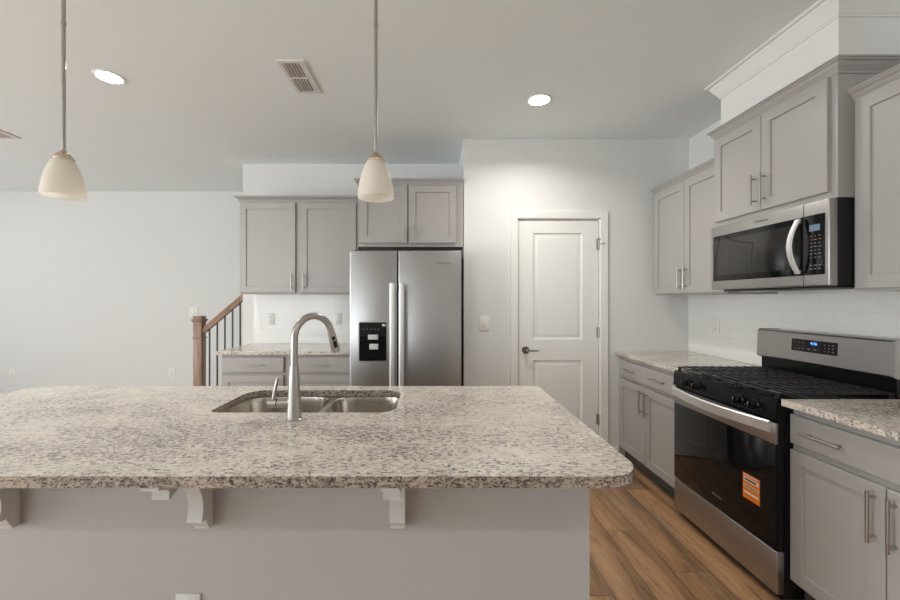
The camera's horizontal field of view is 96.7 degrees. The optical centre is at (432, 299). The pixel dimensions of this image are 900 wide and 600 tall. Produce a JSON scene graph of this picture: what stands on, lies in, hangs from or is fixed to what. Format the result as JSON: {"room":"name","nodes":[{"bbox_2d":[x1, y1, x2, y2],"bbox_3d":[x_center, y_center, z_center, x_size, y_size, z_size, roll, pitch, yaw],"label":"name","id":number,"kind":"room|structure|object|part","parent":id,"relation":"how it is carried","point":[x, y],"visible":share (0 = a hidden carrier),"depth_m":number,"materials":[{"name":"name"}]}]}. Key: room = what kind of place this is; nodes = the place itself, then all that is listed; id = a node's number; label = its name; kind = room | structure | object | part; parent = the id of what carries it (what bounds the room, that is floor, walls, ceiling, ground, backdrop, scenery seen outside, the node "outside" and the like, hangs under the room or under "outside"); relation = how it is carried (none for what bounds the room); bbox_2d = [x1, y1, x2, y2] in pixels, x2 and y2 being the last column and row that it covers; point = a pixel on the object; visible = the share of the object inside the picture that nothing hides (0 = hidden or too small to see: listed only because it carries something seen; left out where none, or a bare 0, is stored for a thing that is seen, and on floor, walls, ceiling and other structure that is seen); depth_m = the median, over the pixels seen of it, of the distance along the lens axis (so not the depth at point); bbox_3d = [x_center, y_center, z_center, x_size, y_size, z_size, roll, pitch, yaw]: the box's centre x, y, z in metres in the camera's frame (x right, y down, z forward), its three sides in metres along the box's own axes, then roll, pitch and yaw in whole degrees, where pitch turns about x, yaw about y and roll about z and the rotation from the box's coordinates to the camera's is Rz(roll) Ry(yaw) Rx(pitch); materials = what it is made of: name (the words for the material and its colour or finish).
{"room":"kitchen","nodes":[
{"label":"kitchen","id":0,"kind":"room"},
{"bbox_2d":[0,192,242,393],"bbox_3d":[-2.145,-0.017,5.195,8.710,2.743,0.150,0,0,0],"label":"wall","id":1,"kind":"structure","parent":0,"point":[99,290],"depth_m":5.12,"materials":[{"name":"white paint"}]},
{"bbox_2d":[9,368,15,377],"bbox_3d":[-5.380,0.935,5.116,0.085,0.120,0.008,0,0,0],"label":"wall outlet","id":2,"kind":"object","parent":1,"relation":"attached to","point":[12,371],"visible":1,"depth_m":5.11,"materials":[{"name":"white plastic"}]},
{"bbox_2d":[169,368,174,377],"bbox_3d":[-3.340,0.935,5.116,0.085,0.120,0.008,0,0,0],"label":"wall outlet","id":3,"kind":"object","parent":1,"relation":"attached to","point":[171,370],"visible":1,"depth_m":5.11,"materials":[{"name":"white plastic"}]},
{"bbox_2d":[189,307,197,316],"bbox_3d":[-3.060,0.155,5.115,0.115,0.120,0.010,0,0,0],"label":"light switch","id":4,"kind":"object","parent":1,"relation":"attached to","point":[193,311],"visible":0.88,"depth_m":5.11,"materials":[{"name":"white plastic"}]},
{"bbox_2d":[243,164,458,344],"bbox_3d":[-0.837,-0.017,4.140,2.206,2.743,0.120,0,0,0],"label":"wall","id":5,"kind":"structure","parent":0,"point":[258,179],"depth_m":4.08,"materials":[{"name":"white paint"}]},
{"bbox_2d":[234,196,363,293],"bbox_3d":[-1.258,-0.513,3.892,1.197,0.913,0.375,0,0,0],"label":"upper cabinet","id":6,"kind":"object","parent":5,"relation":"attached to","point":[289,244],"visible":0.89,"depth_m":3.75,"materials":[{"name":"grey paint"}]},
{"bbox_3d":[-1.548,-0.490,3.749,0.519,0.840,0.019,0,0,0],"label":"door","id":7,"kind":"part","parent":6,"relation":"part of","materials":[{"name":"grey paint"}]},
{"bbox_3d":[-1.318,-0.170,3.723,0.012,0.150,0.037,0,0,0],"label":"handle","id":8,"kind":"part","parent":6,"relation":"part of","materials":[{"name":"silver metal"}]},
{"bbox_3d":[-1.258,-0.945,3.898,1.197,0.050,0.361,0,0,0],"label":"crown moulding","id":9,"kind":"part","parent":6,"relation":"part of","materials":[{"name":"grey paint"}]},
{"bbox_3d":[-0.979,-0.490,3.749,0.517,0.840,0.019,0,0,0],"label":"door","id":10,"kind":"part","parent":6,"relation":"part of","materials":[{"name":"grey paint"}]},
{"bbox_2d":[254,294,349,342],"bbox_3d":[-1.248,0.192,4.075,1.145,0.498,0.008,0,0,0],"label":"tile backsplash","id":11,"kind":"structure","parent":5,"relation":"attached to","point":[287,308],"depth_m":4.07,"materials":[{"name":"white tile"}]},
{"bbox_2d":[267,313,274,324],"bbox_3d":[-1.648,0.195,4.068,0.075,0.118,0.008,0,0,0],"label":"wall outlet","id":12,"kind":"object","parent":11,"relation":"attached to","point":[270,316],"visible":1,"depth_m":4.07,"materials":[{"name":"white plastic"}]},
{"bbox_2d":[334,313,341,324],"bbox_3d":[-0.968,0.195,4.068,0.075,0.118,0.008,0,0,0],"label":"wall outlet","id":13,"kind":"object","parent":11,"relation":"attached to","point":[337,316],"visible":1,"depth_m":4.07,"materials":[{"name":"white plastic"}]},
{"bbox_2d":[353,178,462,250],"bbox_3d":[-0.210,-0.750,3.737,0.940,0.580,0.685,0,0,0],"label":"upper cabinet","id":14,"kind":"object","parent":5,"relation":"attached to","point":[424,214],"visible":0.94,"depth_m":3.44,"materials":[{"name":"grey paint"}]},
{"bbox_3d":[-0.421,-0.737,3.439,0.403,0.493,0.019,0,0,0],"label":"door","id":15,"kind":"part","parent":14,"relation":"part of","materials":[{"name":"grey paint"}]},
{"bbox_3d":[-0.210,-1.015,3.747,0.940,0.050,0.664,0,0,0],"label":"crown moulding","id":16,"kind":"part","parent":14,"relation":"part of","materials":[{"name":"grey paint"}]},
{"bbox_3d":[-0.004,-0.737,3.439,0.409,0.493,0.019,0,0,0],"label":"door","id":17,"kind":"part","parent":14,"relation":"part of","materials":[{"name":"grey paint"}]},
{"bbox_2d":[0,0,817,191],"bbox_3d":[-2.145,-1.438,0.960,9.010,0.100,8.620,0,0,0],"label":"ceiling","id":18,"kind":"structure","parent":0,"point":[205,95],"depth_m":2.51,"materials":[{"name":"white paint"}]},
{"bbox_2d":[0,130,20,138],"bbox_3d":[-3.615,-1.384,3.245,0.170,0.008,0.370,0,0,0],"label":"ceiling vent","id":19,"kind":"object","parent":18,"relation":"in","point":[3,135],"visible":1,"depth_m":3.38,"materials":[{"name":"white"}]},
{"bbox_2d":[38,0,86,200],"bbox_3d":[-1.293,-0.875,1.400,0.126,1.026,0.126,0,0,0],"label":"pendant lamp","id":20,"kind":"object","parent":18,"relation":"hanging from","point":[61,178],"visible":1,"depth_m":1.39,"materials":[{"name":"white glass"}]},
{"bbox_3d":[-1.293,-0.427,1.400,0.126,0.131,0.126,0,0,0],"label":"lamp shade","id":21,"kind":"part","parent":20,"relation":"part of","materials":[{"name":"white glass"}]},
{"bbox_3d":[-1.293,-0.947,1.400,0.015,0.853,0.015,0,0,34],"label":"rod","id":22,"kind":"part","parent":20,"relation":"part of","materials":[{"name":"silver metal"}]},
{"bbox_2d":[92,69,125,84],"bbox_3d":[-2.017,-1.385,2.490,0.166,0.007,0.166,0,0,0],"label":"recessed light","id":23,"kind":"object","parent":18,"relation":"in","point":[106,76],"visible":1,"depth_m":2.48,"materials":[{"name":"white plastic"}]},
{"bbox_2d":[276,60,320,93],"bbox_3d":[-0.827,-1.384,2.493,0.157,0.008,0.365,0,0,0],"label":"ceiling vent","id":24,"kind":"object","parent":18,"relation":"in","point":[297,72],"visible":1,"depth_m":2.47,"materials":[{"name":"white metal"}]},
{"bbox_2d":[358,0,393,202],"bbox_3d":[-0.200,-0.872,1.400,0.126,1.032,0.126,0,0,0],"label":"pendant lamp","id":25,"kind":"object","parent":18,"relation":"hanging from","point":[375,183],"visible":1,"depth_m":1.38,"materials":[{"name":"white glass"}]},
{"bbox_3d":[-0.200,-0.944,1.400,0.015,0.859,0.015,0,0,-34],"label":"rod","id":26,"kind":"part","parent":25,"relation":"part of","materials":[{"name":"silver metal"}]},
{"bbox_3d":[-0.200,-0.421,1.400,0.126,0.131,0.126,0,0,0],"label":"lamp shade","id":27,"kind":"part","parent":25,"relation":"part of","materials":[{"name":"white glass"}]},
{"bbox_2d":[527,94,551,105],"bbox_3d":[0.736,-1.385,2.776,0.166,0.007,0.166,0,0,0],"label":"recessed light","id":28,"kind":"object","parent":18,"relation":"in","point":[539,99],"visible":1,"depth_m":2.77,"materials":[{"name":"white plastic"}]},
{"bbox_2d":[459,139,688,456],"bbox_3d":[1.238,-0.017,3.825,1.944,2.743,0.750,0,0,0],"label":"wall","id":29,"kind":"structure","parent":0,"point":[500,177],"depth_m":3.45,"materials":[{"name":"white paint"}]},
{"bbox_2d":[479,316,488,329],"bbox_3d":[0.440,0.200,3.442,0.082,0.125,0.016,0,0,0],"label":"light switch","id":30,"kind":"object","parent":29,"relation":"attached to","point":[483,320],"visible":1,"depth_m":3.44,"materials":[{"name":"white plastic"}]},
{"bbox_2d":[510,211,607,442],"bbox_3d":[1.085,0.295,3.501,0.837,2.120,0.138,0,0,0],"label":"trim","id":31,"kind":"structure","parent":29,"relation":"attached to","point":[601,216],"depth_m":3.44,"materials":[{"name":"white paint"}]},
{"bbox_2d":[518,220,604,433],"bbox_3d":[1.104,0.327,3.451,0.733,2.033,0.092,0,0,0],"label":"door","id":32,"kind":"structure","parent":29,"relation":"in","point":[559,331],"depth_m":3.46,"materials":[{"name":"white paint"}]},
{"bbox_3d":[0.837,0.433,3.434,0.138,0.066,0.056,0,0,0],"label":"handle","id":33,"kind":"part","parent":32,"relation":"part of","materials":[{"name":"silver metal"}]},
{"bbox_2d":[590,463,779,599],"bbox_3d":[-2.145,1.405,0.960,9.010,0.100,8.620,0,0,0],"label":"floor","id":34,"kind":"structure","parent":0,"point":[642,547],"depth_m":2.12,"materials":[{"name":"brown wood"}]},
{"bbox_2d":[222,355,349,385],"bbox_3d":[-1.258,0.913,3.744,1.140,0.883,0.670,0,0,0],"label":"base cabinet","id":35,"kind":"object","parent":34,"relation":"on","point":[237,370],"visible":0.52,"depth_m":3.44,"materials":[{"name":"grey paint"}]},
{"bbox_3d":[-1.555,0.559,3.454,0.534,0.132,0.019,0,0,0],"label":"drawer","id":36,"kind":"part","parent":35,"relation":"part of","materials":[{"name":"grey paint"}]},
{"bbox_3d":[-1.555,0.945,3.454,0.534,0.590,0.019,0,0,0],"label":"door","id":37,"kind":"part","parent":35,"relation":"part of","materials":[{"name":"grey paint"}]},
{"bbox_2d":[216,343,349,354],"bbox_3d":[-1.280,0.456,3.751,1.160,0.030,0.641,0,0,0],"label":"countertop","id":38,"kind":"structure","parent":35,"relation":"on","point":[252,348],"depth_m":3.56,"materials":[{"name":"stone"}]},
{"bbox_3d":[-0.977,0.559,3.454,0.547,0.132,0.019,0,0,0],"label":"drawer","id":39,"kind":"part","parent":35,"relation":"part of","materials":[{"name":"grey paint"}]},
{"bbox_3d":[-0.977,0.945,3.454,0.547,0.590,0.019,0,0,0],"label":"door","id":40,"kind":"part","parent":35,"relation":"part of","materials":[{"name":"grey paint"}]},
{"bbox_2d":[0,488,589,599],"bbox_3d":[-0.732,0.913,1.538,2.477,0.883,1.056,0,0,0],"label":"kitchen island","id":41,"kind":"object","parent":34,"relation":"on","point":[56,543],"visible":0.41,"depth_m":1.26,"materials":[{"name":"grey paint"}]},
{"bbox_2d":[176,593,200,599],"bbox_3d":[-0.772,0.985,1.261,0.078,0.118,0.008,0,0,0],"label":"wall outlet","id":42,"kind":"object","parent":41,"relation":"attached to","point":[179,596],"visible":1,"depth_m":1.26,"materials":[{"name":"white plastic"}]},
{"bbox_2d":[0,386,633,487],"bbox_3d":[-0.740,0.456,1.525,2.560,0.030,1.050,0,0,0],"label":"island countertop","id":43,"kind":"structure","parent":41,"relation":"on","point":[51,436],"depth_m":1.24,"materials":[{"name":"stone"}]},
{"bbox_2d":[266,312,339,421],"bbox_3d":[-0.477,0.245,1.524,0.290,0.393,0.096,0,0,-37],"label":"kitchen faucet","id":44,"kind":"object","parent":43,"relation":"on","point":[293,402],"visible":1,"depth_m":1.47,"materials":[{"name":"silver metal"}]},
{"bbox_3d":[-0.581,0.329,1.471,0.026,0.082,0.012,0,0,0],"label":"lever","id":45,"kind":"part","parent":44,"relation":"part of","materials":[{"name":"silver metal"}]},
{"bbox_3d":[-0.461,0.145,1.540,0.026,0.193,0.192,0,0,38],"label":"spout","id":46,"kind":"part","parent":44,"relation":"part of","materials":[{"name":"silver metal"}]},
{"bbox_2d":[222,396,399,412],"bbox_3d":[-0.510,0.565,1.762,0.790,0.184,0.447,0,0,0],"label":"sink","id":47,"kind":"object","parent":43,"relation":"in","point":[309,404],"visible":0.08,"depth_m":1.96,"materials":[{"name":"silver metal"}]},
{"bbox_3d":[-0.690,0.565,1.762,0.431,0.184,0.447,0,0,0],"label":"bowl","id":48,"kind":"part","parent":47,"relation":"part of","materials":[{"name":"silver metal"}]},
{"bbox_3d":[-0.294,0.565,1.762,0.359,0.184,0.447,0,0,0],"label":"bowl","id":49,"kind":"part","parent":47,"relation":"part of","materials":[{"name":"silver metal"}]},
{"bbox_2d":[350,250,460,385],"bbox_3d":[-0.220,0.476,3.569,0.896,1.758,0.862,0,0,0],"label":"refrigerator","id":50,"kind":"object","parent":34,"relation":"on","point":[405,306],"visible":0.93,"depth_m":3.20,"materials":[{"name":"grey metal"}]},
{"bbox_3d":[-0.481,0.333,3.196,0.218,0.308,0.003,0,0,0],"label":"dispenser panel","id":51,"kind":"part","parent":50,"relation":"part of","materials":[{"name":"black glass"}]},
{"bbox_3d":[-0.477,0.449,3.235,0.383,1.692,0.070,0,0,0],"label":"door","id":52,"kind":"part","parent":50,"relation":"part of","materials":[{"name":"silver metal"}]},
{"bbox_3d":[-0.321,0.401,3.170,0.040,1.068,0.064,0,0,0],"label":"handle","id":53,"kind":"part","parent":50,"relation":"part of","materials":[{"name":"silver metal"}]},
{"bbox_3d":[-0.247,0.401,3.170,0.040,1.068,0.064,0,0,0],"label":"handle","id":54,"kind":"part","parent":50,"relation":"part of","materials":[{"name":"silver metal"}]},
{"bbox_3d":[-0.025,0.449,3.235,0.505,1.692,0.070,0,0,0],"label":"door","id":55,"kind":"part","parent":50,"relation":"part of","materials":[{"name":"silver metal"}]},
{"bbox_2d":[619,356,675,497],"bbox_3d":[1.879,0.913,3.002,0.660,0.883,0.895,0,0,0],"label":"base cabinet","id":56,"kind":"object","parent":34,"relation":"on","point":[646,398],"visible":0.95,"depth_m":2.96,"materials":[{"name":"grey paint"}]},
{"bbox_3d":[1.595,0.950,3.196,0.019,0.580,0.415,0,0,0],"label":"door","id":57,"kind":"part","parent":56,"relation":"part of","materials":[{"name":"grey paint"}]},
{"bbox_3d":[1.568,0.774,3.024,0.037,0.182,0.012,0,0,0],"label":"handle","id":58,"kind":"part","parent":56,"relation":"part of","materials":[{"name":"silver metal"}]},
{"bbox_3d":[1.568,0.774,2.949,0.037,0.182,0.012,0,0,0],"label":"handle","id":59,"kind":"part","parent":56,"relation":"part of","materials":[{"name":"silver metal"}]},
{"bbox_3d":[1.595,0.569,2.984,0.019,0.128,0.840,0,0,0],"label":"drawer","id":60,"kind":"part","parent":56,"relation":"part of","materials":[{"name":"grey paint"}]},
{"bbox_3d":[1.568,0.569,2.804,0.037,0.012,0.165,0,0,0],"label":"handle","id":61,"kind":"part","parent":56,"relation":"part of","materials":[{"name":"silver metal"}]},
{"bbox_3d":[1.595,0.950,2.775,0.019,0.580,0.421,0,0,0],"label":"door","id":62,"kind":"part","parent":56,"relation":"part of","materials":[{"name":"grey paint"}]},
{"bbox_2d":[615,351,758,371],"bbox_3d":[1.887,0.456,3.001,0.629,0.030,0.896,0,0,0],"label":"countertop","id":63,"kind":"structure","parent":56,"relation":"on","point":[667,360],"depth_m":2.96,"materials":[{"name":"stone"}]},
{"bbox_2d":[672,328,899,599],"bbox_3d":[1.832,0.767,2.167,0.736,1.176,0.759,0,0,0],"label":"gas range","id":64,"kind":"object","parent":34,"relation":"on","point":[732,445],"visible":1,"depth_m":2.02,"materials":[{"name":"black"}]},
{"bbox_3d":[1.512,0.497,2.401,0.040,0.052,0.052,0,0,0],"label":"knob","id":65,"kind":"part","parent":64,"relation":"part of","materials":[{"name":"black plastic"}]},
{"bbox_3d":[1.512,0.497,2.307,0.040,0.052,0.052,0,0,0],"label":"knob","id":66,"kind":"part","parent":64,"relation":"part of","materials":[{"name":"black plastic"}]},
{"bbox_3d":[1.500,0.571,2.167,0.072,0.054,0.721,0,0,0],"label":"handle","id":67,"kind":"part","parent":64,"relation":"part of","materials":[{"name":"silver metal"}]},
{"bbox_3d":[1.538,0.884,2.167,0.008,0.466,0.753,0,0,0],"label":"oven glass","id":68,"kind":"part","parent":64,"relation":"part of","materials":[{"name":"black glass"}]},
{"bbox_3d":[1.555,1.224,2.167,0.038,0.193,0.759,0,0,0],"label":"storage drawer","id":69,"kind":"part","parent":64,"relation":"part of","materials":[{"name":"silver metal"}]},
{"bbox_3d":[1.557,0.834,2.167,0.034,0.570,0.759,0,0,0],"label":"oven door","id":70,"kind":"part","parent":64,"relation":"part of","materials":[{"name":"black glass"}]},
{"bbox_3d":[1.556,0.490,2.167,0.051,0.094,0.759,0,0,0],"label":"control panel","id":71,"kind":"part","parent":64,"relation":"part of","materials":[{"name":"black metal"}]},
{"bbox_3d":[1.512,0.497,1.991,0.040,0.052,0.052,0,0,0],"label":"knob","id":72,"kind":"part","parent":64,"relation":"part of","materials":[{"name":"black plastic"}]},
{"bbox_3d":[1.512,0.497,1.897,0.040,0.052,0.052,0,0,0],"label":"knob","id":73,"kind":"part","parent":64,"relation":"part of","materials":[{"name":"black plastic"}]},
{"bbox_2d":[675,370,890,401],"bbox_3d":[1.819,0.454,2.167,0.565,0.018,0.759,0,0,0],"label":"cooktop","id":74,"kind":"object","parent":64,"relation":"in","point":[756,395],"depth_m":2.00,"materials":[{"name":"black metal"}]},
{"bbox_3d":[2.067,0.254,2.172,0.010,0.067,0.260,0,0,0],"label":"display panel","id":75,"kind":"part","parent":64,"relation":"part of","materials":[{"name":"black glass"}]},
{"bbox_2d":[790,409,899,599],"bbox_3d":[1.879,0.913,1.400,0.660,0.883,0.762,0,0,0],"label":"base cabinet","id":76,"kind":"object","parent":34,"relation":"on","point":[845,480],"visible":1,"depth_m":1.55,"materials":[{"name":"grey paint"}]},
{"bbox_3d":[1.568,0.569,1.616,0.037,0.012,0.165,0,0,0],"label":"handle","id":77,"kind":"part","parent":76,"relation":"part of","materials":[{"name":"silver metal"}]},
{"bbox_2d":[781,399,899,441],"bbox_3d":[1.875,0.456,1.386,0.652,0.030,0.792,0,0,0],"label":"countertop","id":78,"kind":"structure","parent":76,"relation":"on","point":[881,417],"depth_m":1.59,"materials":[{"name":"stone"}]},
{"bbox_3d":[1.595,0.569,1.400,0.019,0.128,0.754,0,0,0],"label":"drawer","id":79,"kind":"part","parent":76,"relation":"part of","materials":[{"name":"grey paint"}]},
{"bbox_3d":[1.568,0.775,1.433,0.037,0.185,0.012,0,0,0],"label":"handle","id":80,"kind":"part","parent":76,"relation":"part of","materials":[{"name":"silver metal"}]},
{"bbox_3d":[1.568,0.775,1.368,0.037,0.185,0.012,0,0,0],"label":"handle","id":81,"kind":"part","parent":76,"relation":"part of","materials":[{"name":"silver metal"}]},
{"bbox_3d":[1.595,0.950,1.214,0.019,0.580,0.367,0,0,0],"label":"door","id":82,"kind":"part","parent":76,"relation":"part of","materials":[{"name":"grey paint"}]},
{"bbox_3d":[-1.163,0.880,4.725,2.725,0.950,0.790,0,0,0],"label":"stairs","id":83,"kind":"structure","parent":34,"relation":"on","visible":0},
{"bbox_2d":[191,294,242,385],"bbox_3d":[-2.256,0.594,4.345,0.682,1.521,0.124,0,0,0],"label":"stair railing","id":84,"kind":"object","parent":83,"relation":"on","point":[200,328],"visible":0.48,"depth_m":4.32,"materials":[{"name":"brown wood"}]},
{"bbox_3d":[-2.535,0.765,4.345,0.124,1.180,0.124,0,0,0],"label":"newel post","id":85,"kind":"part","parent":84,"relation":"part of","materials":[{"name":"brown wood"}]},
{"bbox_3d":[-2.215,0.096,4.345,0.599,0.524,0.068,0,0,0],"label":"handrail","id":86,"kind":"part","parent":84,"relation":"part of","materials":[{"name":"brown wood"}]},
{"bbox_2d":[689,119,759,365],"bbox_3d":[2.285,-0.017,1.035,0.150,2.743,8.470,0,0,0],"label":"wall","id":87,"kind":"structure","parent":0,"point":[701,145],"depth_m":3.29,"materials":[{"name":"white paint"}]},
{"bbox_2d":[650,158,777,294],"bbox_3d":[2.012,-0.487,2.978,0.376,0.895,0.853,0,0,0],"label":"upper cabinet","id":88,"kind":"object","parent":87,"relation":"attached to","point":[684,223],"visible":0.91,"depth_m":2.94,"materials":[{"name":"grey paint"}]},
{"bbox_3d":[1.869,-0.467,3.166,0.019,0.833,0.396,0,0,0],"label":"door","id":89,"kind":"part","parent":88,"relation":"part of","materials":[{"name":"grey paint"}]},
{"bbox_3d":[1.843,-0.163,2.998,0.037,0.165,0.012,0,0,0],"label":"handle","id":90,"kind":"part","parent":88,"relation":"part of","materials":[{"name":"silver metal"}]},
{"bbox_3d":[2.022,-0.909,2.978,0.355,0.052,0.853,0,0,0],"label":"crown moulding","id":91,"kind":"part","parent":88,"relation":"part of","materials":[{"name":"grey paint"}]},
{"bbox_3d":[1.843,-0.163,2.932,0.037,0.165,0.012,0,0,0],"label":"handle","id":92,"kind":"part","parent":88,"relation":"part of","materials":[{"name":"silver metal"}]},
{"bbox_3d":[1.869,-0.467,2.760,0.019,0.833,0.404,0,0,0],"label":"door","id":93,"kind":"part","parent":88,"relation":"part of","materials":[{"name":"grey paint"}]},
{"bbox_2d":[688,289,899,365],"bbox_3d":[2.205,0.098,2.075,0.008,0.686,2.749,0,0,0],"label":"tile backsplash","id":94,"kind":"structure","parent":87,"relation":"attached to","point":[838,311],"depth_m":2.53,"materials":[{"name":"white tile"}]},
{"bbox_2d":[712,318,719,333],"bbox_3d":[2.198,0.202,3.107,0.008,0.122,0.078,0,0,0],"label":"wall outlet","id":95,"kind":"object","parent":94,"relation":"attached to","point":[715,321],"visible":1,"depth_m":3.10,"materials":[{"name":"white plastic"}]},
{"bbox_2d":[707,54,899,226],"bbox_3d":[1.980,-0.766,2.167,0.458,0.613,0.839,0,0,0],"label":"upper cabinet","id":96,"kind":"object","parent":87,"relation":"attached to","point":[795,147],"visible":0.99,"depth_m":1.98,"materials":[{"name":"grey paint"}]},
{"bbox_3d":[1.796,-0.751,2.364,0.019,0.520,0.360,0,0,0],"label":"door","id":97,"kind":"part","parent":96,"relation":"part of","materials":[{"name":"grey paint"}]},
{"bbox_3d":[1.770,-0.608,2.214,0.037,0.165,0.012,0,0,0],"label":"handle","id":98,"kind":"part","parent":96,"relation":"part of","materials":[{"name":"silver metal"}]},
{"bbox_3d":[1.770,-0.608,2.150,0.037,0.165,0.012,0,0,0],"label":"handle","id":99,"kind":"part","parent":96,"relation":"part of","materials":[{"name":"silver metal"}]},
{"bbox_2d":[712,198,854,291],"bbox_3d":[1.958,-0.253,2.167,0.486,0.411,0.759,0,0,0],"label":"microwave oven","id":100,"kind":"object","parent":96,"relation":"attached to","point":[810,246],"visible":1,"depth_m":1.98,"materials":[{"name":"silver metal"}]},
{"bbox_3d":[1.772,-0.257,2.219,0.008,0.279,0.609,0,0,0],"label":"door glass","id":101,"kind":"part","parent":100,"relation":"part of","materials":[{"name":"black glass"}]},
{"bbox_3d":[1.743,-0.256,1.929,0.059,0.262,0.032,0,0,9],"label":"handle","id":102,"kind":"part","parent":100,"relation":"part of","materials":[{"name":"silver metal"}]},
{"bbox_3d":[1.772,-0.257,1.860,0.008,0.279,0.103,0,0,0],"label":"control panel","id":103,"kind":"part","parent":100,"relation":"part of","materials":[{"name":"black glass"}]},
{"bbox_3d":[1.796,-0.751,1.998,0.019,0.520,0.365,0,0,0],"label":"door","id":104,"kind":"part","parent":96,"relation":"part of","materials":[{"name":"grey paint"}]},
{"bbox_3d":[1.990,-1.042,2.167,0.439,0.062,0.839,0,0,0],"label":"crown moulding","id":105,"kind":"part","parent":96,"relation":"part of","materials":[{"name":"grey paint"}]},
{"bbox_2d":[847,64,899,290],"bbox_3d":[2.012,-0.487,1.345,0.376,0.895,0.875,0,0,0],"label":"upper cabinet","id":106,"kind":"object","parent":87,"relation":"attached to","point":[876,99],"visible":1,"depth_m":1.68,"materials":[{"name":"grey paint"}]},
{"bbox_3d":[2.022,-0.909,1.345,0.355,0.052,0.875,0,0,0],"label":"crown moulding","id":107,"kind":"part","parent":106,"relation":"part of","materials":[{"name":"grey paint"}]},
{"bbox_2d":[721,17,899,124],"bbox_3d":[2.030,-1.196,2.197,0.360,0.383,0.745,0,0,0],"label":"soffit","id":108,"kind":"structure","parent":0,"point":[843,35],"depth_m":1.92,"materials":[{"name":"white paint"}]},
{"bbox_2d":[704,0,899,99],"bbox_3d":[1.998,-1.339,2.197,0.424,0.098,0.873,0,0,0],"label":"trim","id":109,"kind":"structure","parent":108,"relation":"attached to","point":[822,13],"depth_m":1.99,"materials":[{"name":"white paint"}]}
]}

